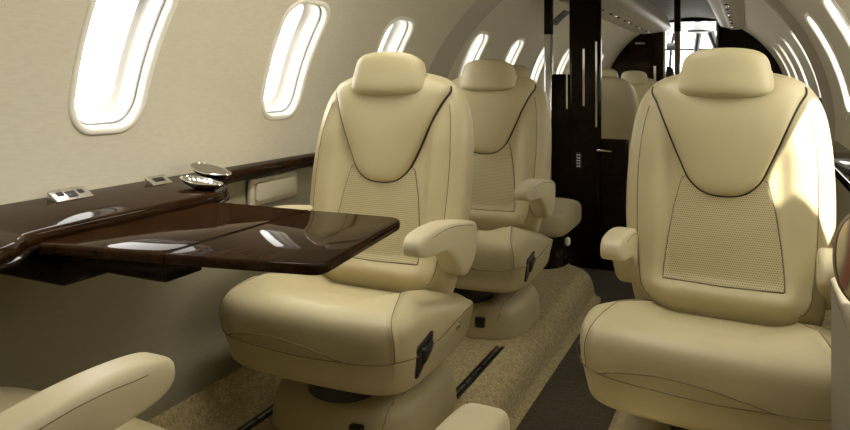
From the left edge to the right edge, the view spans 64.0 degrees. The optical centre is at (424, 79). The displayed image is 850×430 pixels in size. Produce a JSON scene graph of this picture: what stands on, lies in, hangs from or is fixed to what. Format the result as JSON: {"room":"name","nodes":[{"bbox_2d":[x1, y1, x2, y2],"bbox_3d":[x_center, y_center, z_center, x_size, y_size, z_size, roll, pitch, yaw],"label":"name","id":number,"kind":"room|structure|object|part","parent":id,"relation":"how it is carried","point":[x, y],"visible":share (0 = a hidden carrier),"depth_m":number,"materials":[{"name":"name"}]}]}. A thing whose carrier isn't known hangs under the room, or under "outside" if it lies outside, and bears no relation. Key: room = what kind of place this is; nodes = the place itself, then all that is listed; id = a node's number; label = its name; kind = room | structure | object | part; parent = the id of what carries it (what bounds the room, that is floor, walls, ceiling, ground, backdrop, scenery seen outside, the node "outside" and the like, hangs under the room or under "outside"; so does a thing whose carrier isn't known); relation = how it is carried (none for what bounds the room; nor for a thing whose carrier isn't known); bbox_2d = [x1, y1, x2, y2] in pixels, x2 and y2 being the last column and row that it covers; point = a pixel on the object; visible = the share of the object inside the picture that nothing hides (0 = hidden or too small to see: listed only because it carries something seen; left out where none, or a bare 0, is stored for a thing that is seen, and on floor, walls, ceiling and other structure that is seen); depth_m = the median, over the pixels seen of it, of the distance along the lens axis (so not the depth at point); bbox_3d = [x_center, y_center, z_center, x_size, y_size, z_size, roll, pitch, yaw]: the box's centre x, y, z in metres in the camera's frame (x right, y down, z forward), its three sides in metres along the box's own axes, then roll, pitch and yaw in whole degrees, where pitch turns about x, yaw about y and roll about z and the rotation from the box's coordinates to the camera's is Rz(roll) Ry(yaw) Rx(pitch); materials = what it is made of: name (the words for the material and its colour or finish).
{"room":"aircraft cabin","nodes":[
{"label":"aircraft cabin","id":0,"kind":"room"},
{"bbox_2d":[0,166,312,421],"bbox_3d":[0.088,0.674,3.501,0.045,0.792,9.000,0,0,25],"label":"wall","id":1,"kind":"structure","parent":0,"point":[50,334],"depth_m":1.70,"materials":[{"name":"leather"}]},
{"bbox_2d":[247,171,296,204],"bbox_3d":[-0.498,0.358,2.252,0.024,0.086,0.246,0,0,25],"label":"pocket","id":2,"kind":"object","parent":1,"relation":"attached to","point":[262,190],"visible":0.97,"depth_m":2.23,"materials":[{"name":"beige plastic"}]},
{"bbox_3d":[-0.493,0.358,2.249,0.012,0.058,0.206,0,0,25],"label":"pocket door","id":3,"kind":"part","parent":2,"relation":"part of","materials":[{"name":"beige plastic"}]},
{"bbox_2d":[0,0,638,204],"bbox_3d":[0.254,-0.082,3.422,0.412,0.854,9.000,0,0,25],"label":"wall","id":4,"kind":"structure","parent":0,"point":[203,102],"depth_m":1.93,"materials":[{"name":"fabric"}]},
{"bbox_2d":[68,0,178,134],"bbox_3d":[-0.757,-0.070,1.668,0.231,0.409,0.250,0,0,25],"label":"window","id":5,"kind":"structure","parent":4,"relation":"in","point":[149,21],"depth_m":1.76,"materials":[{"name":"white plastic"}]},
{"bbox_2d":[0,153,314,271],"bbox_3d":[-0.762,0.285,1.314,0.380,0.036,4.120,0,0,25],"label":"ledge","id":6,"kind":"object","parent":4,"relation":"attached to","point":[24,225],"visible":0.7,"depth_m":1.45,"materials":[{"name":"brown wood"}]},
{"bbox_2d":[47,186,93,201],"bbox_3d":[-0.798,0.261,1.537,0.048,0.030,0.093,0,0,25],"label":"outlet plate","id":7,"kind":"object","parent":6,"relation":"on","point":[64,194],"visible":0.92,"depth_m":1.53,"materials":[{"name":"silver metal"}]},
{"bbox_2d":[55,192,64,196],"bbox_3d":[-0.814,0.255,1.516,0.013,0.008,0.016,0,0,25],"label":"socket","id":8,"kind":"object","parent":7,"relation":"attached to","point":[57,194],"depth_m":1.51,"materials":[{"name":"black paint"}]},
{"bbox_2d":[65,190,78,196],"bbox_3d":[-0.799,0.257,1.537,0.020,0.012,0.024,0,0,25],"label":"socket","id":9,"kind":"object","parent":7,"relation":"attached to","point":[68,193],"depth_m":1.54,"materials":[{"name":"black paint"}]},
{"bbox_2d":[145,174,171,184],"bbox_3d":[-0.685,0.262,1.757,0.044,0.027,0.064,0,0,25],"label":"outlet plate","id":10,"kind":"object","parent":6,"relation":"on","point":[157,179],"visible":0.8,"depth_m":1.75,"materials":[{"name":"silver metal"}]},
{"bbox_2d":[152,177,165,181],"bbox_3d":[-0.688,0.257,1.758,0.014,0.009,0.034,0,0,25],"label":"socket","id":11,"kind":"object","parent":10,"relation":"attached to","point":[154,179],"depth_m":1.76,"materials":[{"name":"black paint"}]},
{"bbox_2d":[0,202,399,285],"bbox_3d":[-0.454,0.330,1.341,0.780,0.090,0.470,0,0,25],"label":"folding table","id":12,"kind":"object","parent":6,"relation":"attached to","point":[167,247],"visible":0.98,"depth_m":1.22,"materials":[{"name":"brown wood"}]},
{"bbox_3d":[-0.524,0.323,1.228,0.240,0.037,0.090,0,0,25],"label":"support arm","id":13,"kind":"part","parent":12,"relation":"part of","materials":[{"name":"black wood"}]},
{"bbox_2d":[179,175,222,190],"bbox_3d":[-0.546,0.253,1.663,0.149,0.028,0.064,0,0,33],"label":"dish","id":14,"kind":"object","parent":6,"relation":"on","point":[196,182],"visible":1,"depth_m":1.66,"materials":[{"name":"silver metal"}]},
{"bbox_2d":[190,162,231,179],"bbox_3d":[-0.583,0.249,1.854,0.182,0.035,0.084,0,0,43],"label":"dish","id":15,"kind":"object","parent":6,"relation":"on","point":[207,170],"visible":1,"depth_m":1.88,"materials":[{"name":"silver metal"}]},
{"bbox_2d":[260,0,329,119],"bbox_3d":[-0.462,-0.070,2.290,0.231,0.409,0.250,0,0,25],"label":"window","id":16,"kind":"structure","parent":4,"relation":"in","point":[313,19],"depth_m":2.38,"materials":[{"name":"white plastic"}]},
{"bbox_2d":[375,16,414,52],"bbox_3d":[-0.179,-0.070,2.886,0.231,0.409,0.250,0,0,25],"label":"window","id":17,"kind":"structure","parent":4,"relation":"in","point":[400,29],"depth_m":2.96,"materials":[{"name":"white plastic"}]},
{"bbox_3d":[-0.195,-0.083,2.894,0.195,0.382,0.206,0,0,25],"label":"frame","id":18,"kind":"part","parent":17,"relation":"part of","materials":[{"name":"white plastic"}]},
{"bbox_2d":[457,31,489,77],"bbox_3d":[0.225,-0.070,3.735,0.231,0.409,0.250,0,0,25],"label":"window","id":19,"kind":"structure","parent":4,"relation":"in","point":[476,47],"depth_m":3.81,"materials":[{"name":"white plastic"}]},
{"bbox_3d":[0.208,-0.083,3.743,0.195,0.382,0.206,0,0,25],"label":"frame","id":20,"kind":"part","parent":19,"relation":"part of","materials":[{"name":"white"}]},
{"bbox_2d":[504,38,524,64],"bbox_3d":[0.508,-0.070,4.331,0.231,0.409,0.250,0,0,25],"label":"window","id":21,"kind":"structure","parent":4,"relation":"in","point":[515,49],"depth_m":4.40,"materials":[{"name":"white glass"}]},
{"bbox_3d":[0.491,-0.083,4.339,0.195,0.382,0.206,0,0,25],"label":"frame","id":22,"kind":"part","parent":21,"relation":"part of","materials":[{"name":"white"}]},
{"bbox_2d":[531,46,543,82],"bbox_3d":[0.795,-0.070,4.936,0.231,0.409,0.250,0,0,25],"label":"window","id":23,"kind":"structure","parent":4,"relation":"in","point":[539,62],"depth_m":5.02,"materials":[{"name":"white plastic"}]},
{"bbox_2d":[544,0,552,180],"bbox_3d":[0.725,0.233,3.985,0.046,1.434,0.046,0,0,25],"label":"pole","id":24,"kind":"object","parent":4,"relation":"attached to","point":[548,4],"visible":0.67,"depth_m":3.96,"materials":[{"name":"silver metal"}]},
{"bbox_3d":[0.725,-0.375,3.985,0.046,0.219,0.046,0,0,25],"label":"post","id":25,"kind":"part","parent":24,"relation":"part of","materials":[{"name":"black wood"}]},
{"bbox_2d":[553,10,568,24],"bbox_3d":[0.911,-0.420,4.583,0.100,0.092,0.160,0,0,25],"label":"air vent","id":26,"kind":"object","parent":4,"relation":"in","point":[564,13],"visible":0.88,"depth_m":4.57,"materials":[{"name":"grey plastic"}]},
{"bbox_2d":[555,48,568,73],"bbox_3d":[1.083,-0.070,5.542,0.231,0.409,0.250,0,0,25],"label":"window","id":27,"kind":"structure","parent":4,"relation":"in","point":[564,60],"depth_m":5.62,"materials":[{"name":"white plastic"}]},
{"bbox_2d":[428,0,834,143],"bbox_3d":[0.964,-0.181,3.287,2.066,0.957,0.312,0,0,4],"label":"trim","id":28,"kind":"structure","parent":4,"relation":"attached to","point":[452,45],"depth_m":3.30,"materials":[{"name":"beige plastic"}]},
{"bbox_2d":[147,264,830,429],"bbox_3d":[0.819,0.952,3.154,1.877,0.274,9.000,0,0,25],"label":"floor","id":29,"kind":"structure","parent":0,"point":[511,383],"depth_m":2.28,"materials":[{"name":"carpet"}]},
{"bbox_2d":[0,352,174,429],"bbox_3d":[-0.681,0.432,0.915,0.606,1.037,0.616,0,0,25],"label":"armchair","id":30,"kind":"object","parent":29,"relation":"on","point":[109,395],"visible":1,"depth_m":0.85,"materials":[{"name":"leather"}]},
{"bbox_2d":[0,387,166,429],"bbox_3d":[-0.668,0.644,0.936,0.584,0.223,0.553,0,0,25],"label":"seat cushion","id":31,"kind":"object","parent":30,"relation":"on","point":[9,396],"depth_m":1.16,"materials":[{"name":"beige leather"}]},
{"bbox_2d":[236,404,273,429],"bbox_3d":[-0.505,0.947,1.817,0.030,0.006,0.950,0,0,25],"label":"track","id":32,"kind":"object","parent":29,"relation":"on","point":[262,416],"visible":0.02,"depth_m":1.90,"materials":[{"name":"black metal"}]},
{"bbox_2d":[220,52,476,429],"bbox_3d":[-0.186,0.432,1.914,0.606,1.037,0.616,0,0,25],"label":"armchair","id":33,"kind":"object","parent":29,"relation":"on","point":[364,343],"visible":0.93,"depth_m":1.87,"materials":[{"name":"beige leather"}]},
{"bbox_3d":[-0.415,0.459,2.035,0.068,0.172,0.388,0,0,25],"label":"armrest","id":34,"kind":"part","parent":33,"relation":"part of","materials":[{"name":"leather"}]},
{"bbox_2d":[220,273,472,395],"bbox_3d":[-0.199,0.644,1.893,0.584,0.223,0.553,0,0,25],"label":"seat cushion","id":35,"kind":"object","parent":33,"relation":"on","point":[378,334],"depth_m":1.67,"materials":[{"name":"beige leather"}]},
{"bbox_2d":[349,423,363,429],"bbox_3d":[-0.171,0.890,1.724,0.036,0.036,0.033,0,0,25],"label":"power socket","id":36,"kind":"object","parent":33,"relation":"attached to","point":[352,426],"depth_m":1.71,"materials":[{"name":"black plastic"}]},
{"bbox_3d":[-0.140,0.384,2.018,0.296,0.289,0.076,0,0,25],"label":"perforated panel","id":37,"kind":"part","parent":33,"relation":"part of","materials":[{"name":"leather"}]},
{"bbox_3d":[-0.111,0.337,2.078,0.529,0.731,0.240,0,0,25],"label":"backrest","id":38,"kind":"part","parent":33,"relation":"part of","materials":[{"name":"beige leather"}]},
{"bbox_3d":[0.002,0.658,1.642,0.026,0.050,0.051,0,0,25],"label":"lever","id":39,"kind":"part","parent":33,"relation":"part of","materials":[{"name":"black plastic"}]},
{"bbox_3d":[0.048,0.459,1.816,0.068,0.172,0.388,0,0,25],"label":"armrest","id":40,"kind":"part","parent":33,"relation":"part of","materials":[{"name":"leather"}]},
{"bbox_2d":[435,403,509,429],"bbox_3d":[0.139,0.579,0.355,0.622,0.743,1.045,0,0,25],"label":"armchair","id":41,"kind":"object","parent":29,"relation":"on","point":[470,416],"visible":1,"depth_m":0.76,"materials":[{"name":"leather"}]},
{"bbox_2d":[456,345,504,399],"bbox_3d":[0.108,0.947,2.080,0.030,0.006,0.750,0,0,25],"label":"track","id":42,"kind":"object","parent":29,"relation":"on","point":[463,386],"visible":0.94,"depth_m":2.21,"materials":[{"name":"black metal"}]},
{"bbox_2d":[452,59,554,339],"bbox_3d":[0.189,0.432,2.693,0.606,1.037,0.616,0,0,25],"label":"armchair","id":43,"kind":"object","parent":29,"relation":"on","point":[512,189],"visible":0.62,"depth_m":2.72,"materials":[{"name":"leather"}]},
{"bbox_2d":[475,316,485,327],"bbox_3d":[0.205,0.890,2.503,0.036,0.036,0.033,0,0,25],"label":"power socket","id":44,"kind":"object","parent":43,"relation":"attached to","point":[480,321],"depth_m":2.49,"materials":[{"name":"black plastic"}]},
{"bbox_3d":[0.236,0.384,2.798,0.296,0.289,0.076,0,0,25],"label":"perforated panel","id":45,"kind":"part","parent":43,"relation":"part of","materials":[{"name":"leather"}]},
{"bbox_3d":[0.265,0.337,2.857,0.529,0.731,0.240,0,0,25],"label":"backrest","id":46,"kind":"part","parent":43,"relation":"part of","materials":[{"name":"beige leather"}]},
{"bbox_2d":[455,226,552,292],"bbox_3d":[0.177,0.644,2.672,0.584,0.223,0.553,0,0,25],"label":"seat cushion","id":47,"kind":"object","parent":43,"relation":"on","point":[507,258],"depth_m":2.38,"materials":[{"name":"beige leather"}]},
{"bbox_3d":[0.378,0.658,2.421,0.026,0.050,0.051,0,0,25],"label":"lever","id":48,"kind":"part","parent":43,"relation":"part of","materials":[{"name":"black plastic"}]},
{"bbox_3d":[0.423,0.459,2.595,0.068,0.172,0.388,0,0,25],"label":"armrest","id":49,"kind":"part","parent":43,"relation":"part of","materials":[{"name":"leather"}]},
{"bbox_2d":[512,65,580,268],"bbox_3d":[0.520,0.438,3.601,0.530,1.025,0.549,0,0,25],"label":"chair","id":50,"kind":"object","parent":29,"relation":"on","point":[566,214],"visible":0.16,"depth_m":3.43,"materials":[{"name":"beige leather"}]},
{"bbox_2d":[538,197,580,236],"bbox_3d":[0.539,0.718,3.641,0.530,0.150,0.460,0,0,25],"label":"seat cushion","id":51,"kind":"object","parent":50,"relation":"on","point":[566,214],"depth_m":3.39,"materials":[{"name":"beige leather"}]},
{"bbox_3d":[0.727,0.822,3.463,0.028,0.044,0.032,0,0,25],"label":"knob","id":52,"kind":"part","parent":50,"relation":"part of","materials":[{"name":"white plastic"}]},
{"bbox_2d":[601,68,638,151],"bbox_3d":[1.383,0.432,5.184,0.606,1.037,0.616,0,0,25],"label":"armchair","id":53,"kind":"object","parent":29,"relation":"on","point":[619,102],"visible":0.23,"depth_m":4.88,"materials":[{"name":"leather"}]},
{"bbox_2d":[621,71,656,105],"bbox_3d":[1.856,0.432,6.119,0.606,1.037,0.616,0,0,25],"label":"armchair","id":54,"kind":"object","parent":29,"relation":"on","point":[639,80],"visible":0.15,"depth_m":6.22,"materials":[{"name":"leather"}]},
{"bbox_2d":[674,0,680,74],"bbox_3d":[1.387,0.233,3.736,0.034,1.715,0.034,0,0,25],"label":"pole","id":55,"kind":"object","parent":29,"relation":"on","point":[677,3],"visible":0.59,"depth_m":3.72,"materials":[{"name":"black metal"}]},
{"bbox_3d":[1.387,-0.445,3.736,0.034,0.360,0.034,0,0,25],"label":"post","id":56,"kind":"part","parent":55,"relation":"part of","materials":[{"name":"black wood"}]},
{"bbox_2d":[577,48,835,429],"bbox_3d":[0.715,0.432,1.668,0.599,1.037,0.608,0,0,28],"label":"armchair","id":57,"kind":"object","parent":29,"relation":"on","point":[725,247],"visible":0.94,"depth_m":1.71,"materials":[{"name":"beige leather"}]},
{"bbox_3d":[0.538,0.483,1.844,0.068,0.172,0.302,0,0,28],"label":"armrest","id":58,"kind":"part","parent":57,"relation":"part of","materials":[{"name":"leather"}]},
{"bbox_2d":[580,299,830,429],"bbox_3d":[0.708,0.644,1.645,0.584,0.223,0.553,0,0,28],"label":"seat cushion","id":59,"kind":"object","parent":57,"relation":"on","point":[691,364],"depth_m":1.45,"materials":[{"name":"beige leather"}]},
{"bbox_3d":[0.774,0.384,1.767,0.286,0.289,0.076,0,0,28],"label":"perforated panel","id":60,"kind":"part","parent":57,"relation":"part of","materials":[{"name":"leather"}]},
{"bbox_3d":[0.805,0.337,1.825,0.511,0.731,0.240,0,0,28],"label":"backrest","id":61,"kind":"part","parent":57,"relation":"part of","materials":[{"name":"beige leather"}]},
{"bbox_3d":[0.967,0.483,1.612,0.068,0.172,0.302,0,0,28],"label":"armrest","id":62,"kind":"part","parent":57,"relation":"part of","materials":[{"name":"leather"}]},
{"bbox_2d":[830,277,849,429],"bbox_3d":[0.682,0.630,0.890,0.236,0.640,0.304,0,0,25],"label":"console","id":63,"kind":"object","parent":29,"relation":"on","point":[840,306],"visible":0.92,"depth_m":0.97,"materials":[{"name":"leather"}]},
{"bbox_3d":[0.682,0.320,0.890,0.236,0.020,0.304,0,0,25],"label":"lid","id":64,"kind":"part","parent":63,"relation":"part of","materials":[{"name":"leather"}]},
{"bbox_2d":[832,213,849,301],"bbox_3d":[0.615,0.227,0.815,0.214,0.164,0.125,0,0,25],"label":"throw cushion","id":65,"kind":"object","parent":63,"relation":"on","point":[841,243],"visible":1,"depth_m":0.86,"materials":[{"name":"brown fabric"}]},
{"bbox_2d":[516,263,634,429],"bbox_3d":[0.561,1.089,3.276,1.011,0.001,9.000,0,0,25],"label":"floor","id":66,"kind":"structure","parent":0,"point":[566,401],"depth_m":2.33,"materials":[{"name":"carpet"}]},
{"bbox_2d":[553,0,628,270],"bbox_3d":[0.936,0.270,3.940,0.460,1.640,0.098,0,0,25],"label":"divider","id":67,"kind":"object","parent":66,"relation":"on","point":[590,170],"visible":0.73,"depth_m":3.92,"materials":[{"name":"black wood"}]},
{"bbox_3d":[0.799,0.388,4.024,0.140,0.845,0.045,0,0,25],"label":"tall panel","id":68,"kind":"part","parent":67,"relation":"part of","materials":[{"name":"black wood"}]},
{"bbox_3d":[0.931,0.270,3.953,0.181,1.640,0.060,0,0,25],"label":"post","id":69,"kind":"part","parent":67,"relation":"part of","materials":[{"name":"black wood"}]},
{"bbox_3d":[1.018,0.403,3.866,0.089,0.019,0.034,0,0,25],"label":"latch handle","id":70,"kind":"part","parent":67,"relation":"part of","materials":[{"name":"silver metal"}]},
{"bbox_3d":[1.083,0.714,3.894,0.155,0.752,0.055,0,0,25],"label":"panel","id":71,"kind":"part","parent":67,"relation":"part of","materials":[{"name":"black wood"}]},
{"bbox_2d":[666,21,715,35],"bbox_3d":[2.949,0.024,7.467,1.810,1.358,0.680,0,0,25],"label":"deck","id":72,"kind":"object","parent":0,"point":[710,25],"visible":0.11,"depth_m":7.58,"materials":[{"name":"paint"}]},
{"bbox_2d":[666,30,715,66],"bbox_3d":[3.252,-0.370,8.105,1.379,0.678,0.633,0,0,25],"label":"windshield","id":73,"kind":"object","parent":72,"relation":"attached to","point":[711,35],"visible":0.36,"depth_m":8.16,"materials":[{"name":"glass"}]},
{"bbox_3d":[2.985,-0.353,8.214,0.045,0.575,0.256,0,0,1],"label":"post","id":74,"kind":"part","parent":73,"relation":"part of","materials":[{"name":"black paint"}]},
{"bbox_3d":[3.312,-0.436,8.269,0.078,0.503,0.299,0,0,8],"label":"post","id":75,"kind":"part","parent":73,"relation":"part of","materials":[{"name":"grey metal"}]},
{"bbox_3d":[3.418,-0.341,8.007,0.309,0.566,0.102,0,0,-36],"label":"post","id":76,"kind":"part","parent":73,"relation":"part of","materials":[{"name":"grey metal"}]},
{"bbox_2d":[669,17,716,22],"bbox_3d":[2.790,-0.632,7.138,0.515,0.045,0.050,0,0,25],"label":"wall","id":77,"kind":"structure","parent":0,"point":[690,19],"depth_m":7.10,"materials":[{"name":"black wood"}]},
{"bbox_2d":[647,0,742,29],"bbox_3d":[0.885,-0.582,3.122,0.986,0.146,9.000,0,0,25],"label":"ceiling","id":78,"kind":"structure","parent":0,"point":[689,8],"depth_m":6.13,"materials":[{"name":"plastic"}]},
{"bbox_2d":[559,0,670,33],"bbox_3d":[1.711,-0.574,5.647,0.356,0.217,3.430,0,0,25],"label":"panel","id":79,"kind":"object","parent":78,"relation":"attached to","point":[636,16],"visible":0.86,"depth_m":5.35,"materials":[{"name":"beige plastic"}]},
{"bbox_2d":[707,0,744,29],"bbox_3d":[2.124,-0.574,4.781,0.216,0.217,4.140,0,0,25],"label":"panel","id":80,"kind":"object","parent":78,"relation":"attached to","point":[729,13],"visible":0.99,"depth_m":4.88,"materials":[{"name":"beige plastic"}]},
{"bbox_2d":[611,20,782,81],"bbox_3d":[2.792,0.226,7.137,1.790,1.688,0.050,0,0,25],"label":"wall","id":81,"kind":"structure","parent":0,"point":[656,40],"depth_m":7.23,"materials":[{"name":"brown wood"}]},
{"bbox_2d":[627,42,653,78],"bbox_3d":[2.316,-0.198,7.324,0.280,0.415,0.022,0,0,25],"label":"door","id":82,"kind":"structure","parent":81,"relation":"in","point":[642,58],"depth_m":7.31,"materials":[{"name":"brown wood"}]},
{"bbox_2d":[664,31,665,77],"bbox_3d":[2.556,0.220,7.247,0.020,1.660,0.075,0,0,25],"label":"trim","id":83,"kind":"structure","parent":81,"relation":"attached to","point":[664,31],"depth_m":7.21,"materials":[{"name":"silver metal"}]},
{"bbox_2d":[716,21,717,47],"bbox_3d":[3.022,0.220,7.026,0.020,1.660,0.075,0,0,25],"label":"trim","id":84,"kind":"structure","parent":81,"relation":"attached to","point":[716,21],"depth_m":6.99,"materials":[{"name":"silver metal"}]},
{"bbox_2d":[743,0,849,149],"bbox_3d":[1.517,-0.082,2.822,0.412,0.854,9.000,0,0,25],"label":"wall","id":85,"kind":"structure","parent":0,"point":[762,22],"depth_m":3.03,"materials":[{"name":"plastic"}]},
{"bbox_2d":[775,49,790,76],"bbox_3d":[3.056,-0.070,5.689,0.231,0.409,0.250,0,0,25],"label":"window","id":86,"kind":"structure","parent":85,"relation":"in","point":[776,51],"depth_m":5.79,"materials":[{"name":"white plastic"}]},
{"bbox_2d":[778,44,798,79],"bbox_3d":[2.713,-0.070,4.966,0.231,0.409,0.250,0,0,25],"label":"window","id":87,"kind":"structure","parent":85,"relation":"in","point":[779,45],"depth_m":5.06,"materials":[{"name":"white plastic"}]},
{"bbox_2d":[783,38,809,87],"bbox_3d":[2.382,-0.070,4.271,0.231,0.409,0.250,0,0,25],"label":"window","id":88,"kind":"structure","parent":85,"relation":"in","point":[788,45],"depth_m":4.36,"materials":[{"name":"white plastic"}]},
{"bbox_2d":[790,31,820,96],"bbox_3d":[2.035,-0.070,3.539,0.231,0.409,0.250,0,0,25],"label":"window","id":89,"kind":"structure","parent":85,"relation":"in","point":[791,32],"depth_m":3.65,"materials":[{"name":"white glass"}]},
{"bbox_2d":[804,12,849,114],"bbox_3d":[1.601,-0.070,2.627,0.231,0.409,0.250,0,0,25],"label":"window","id":90,"kind":"structure","parent":85,"relation":"in","point":[821,36],"depth_m":2.71,"materials":[{"name":"white plastic"}]},
{"bbox_2d":[821,0,849,48],"bbox_3d":[1.318,-0.070,2.031,0.231,0.409,0.250,0,0,25],"label":"window","id":91,"kind":"structure","parent":85,"relation":"in","point":[834,10],"depth_m":2.15,"materials":[{"name":"white glass"}]},
{"bbox_2d":[833,152,849,192],"bbox_3d":[1.166,0.284,1.758,0.118,0.034,1.664,0,0,25],"label":"ledge","id":92,"kind":"object","parent":85,"relation":"attached to","point":[842,176],"visible":0.36,"depth_m":1.98,"materials":[{"name":"brown wood"}]},
{"bbox_2d":[834,158,849,173],"bbox_3d":[1.307,0.261,2.059,0.100,0.013,0.320,0,0,21],"label":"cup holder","id":93,"kind":"object","parent":92,"relation":"on","point":[844,164],"visible":0.88,"depth_m":2.08,"materials":[{"name":"black paint"}]},
{"bbox_2d":[832,140,849,229],"bbox_3d":[1.682,0.674,2.744,0.045,0.792,9.000,0,0,25],"label":"wall","id":94,"kind":"structure","parent":0,"point":[842,194],"depth_m":2.78,"materials":[{"name":"plastic"}]},
{"bbox_3d":[3.153,1.085,7.896,1.700,0.050,1.630,0,0,25],"label":"deck","id":95,"kind":"object","parent":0,"visible":0},
{"bbox_2d":[666,66,673,76],"bbox_3d":[2.749,0.448,7.745,0.400,1.205,0.450,0,0,25],"label":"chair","id":96,"kind":"object","parent":95,"relation":"on","point":[669,70],"visible":0.1,"depth_m":7.53,"materials":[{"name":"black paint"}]}
]}

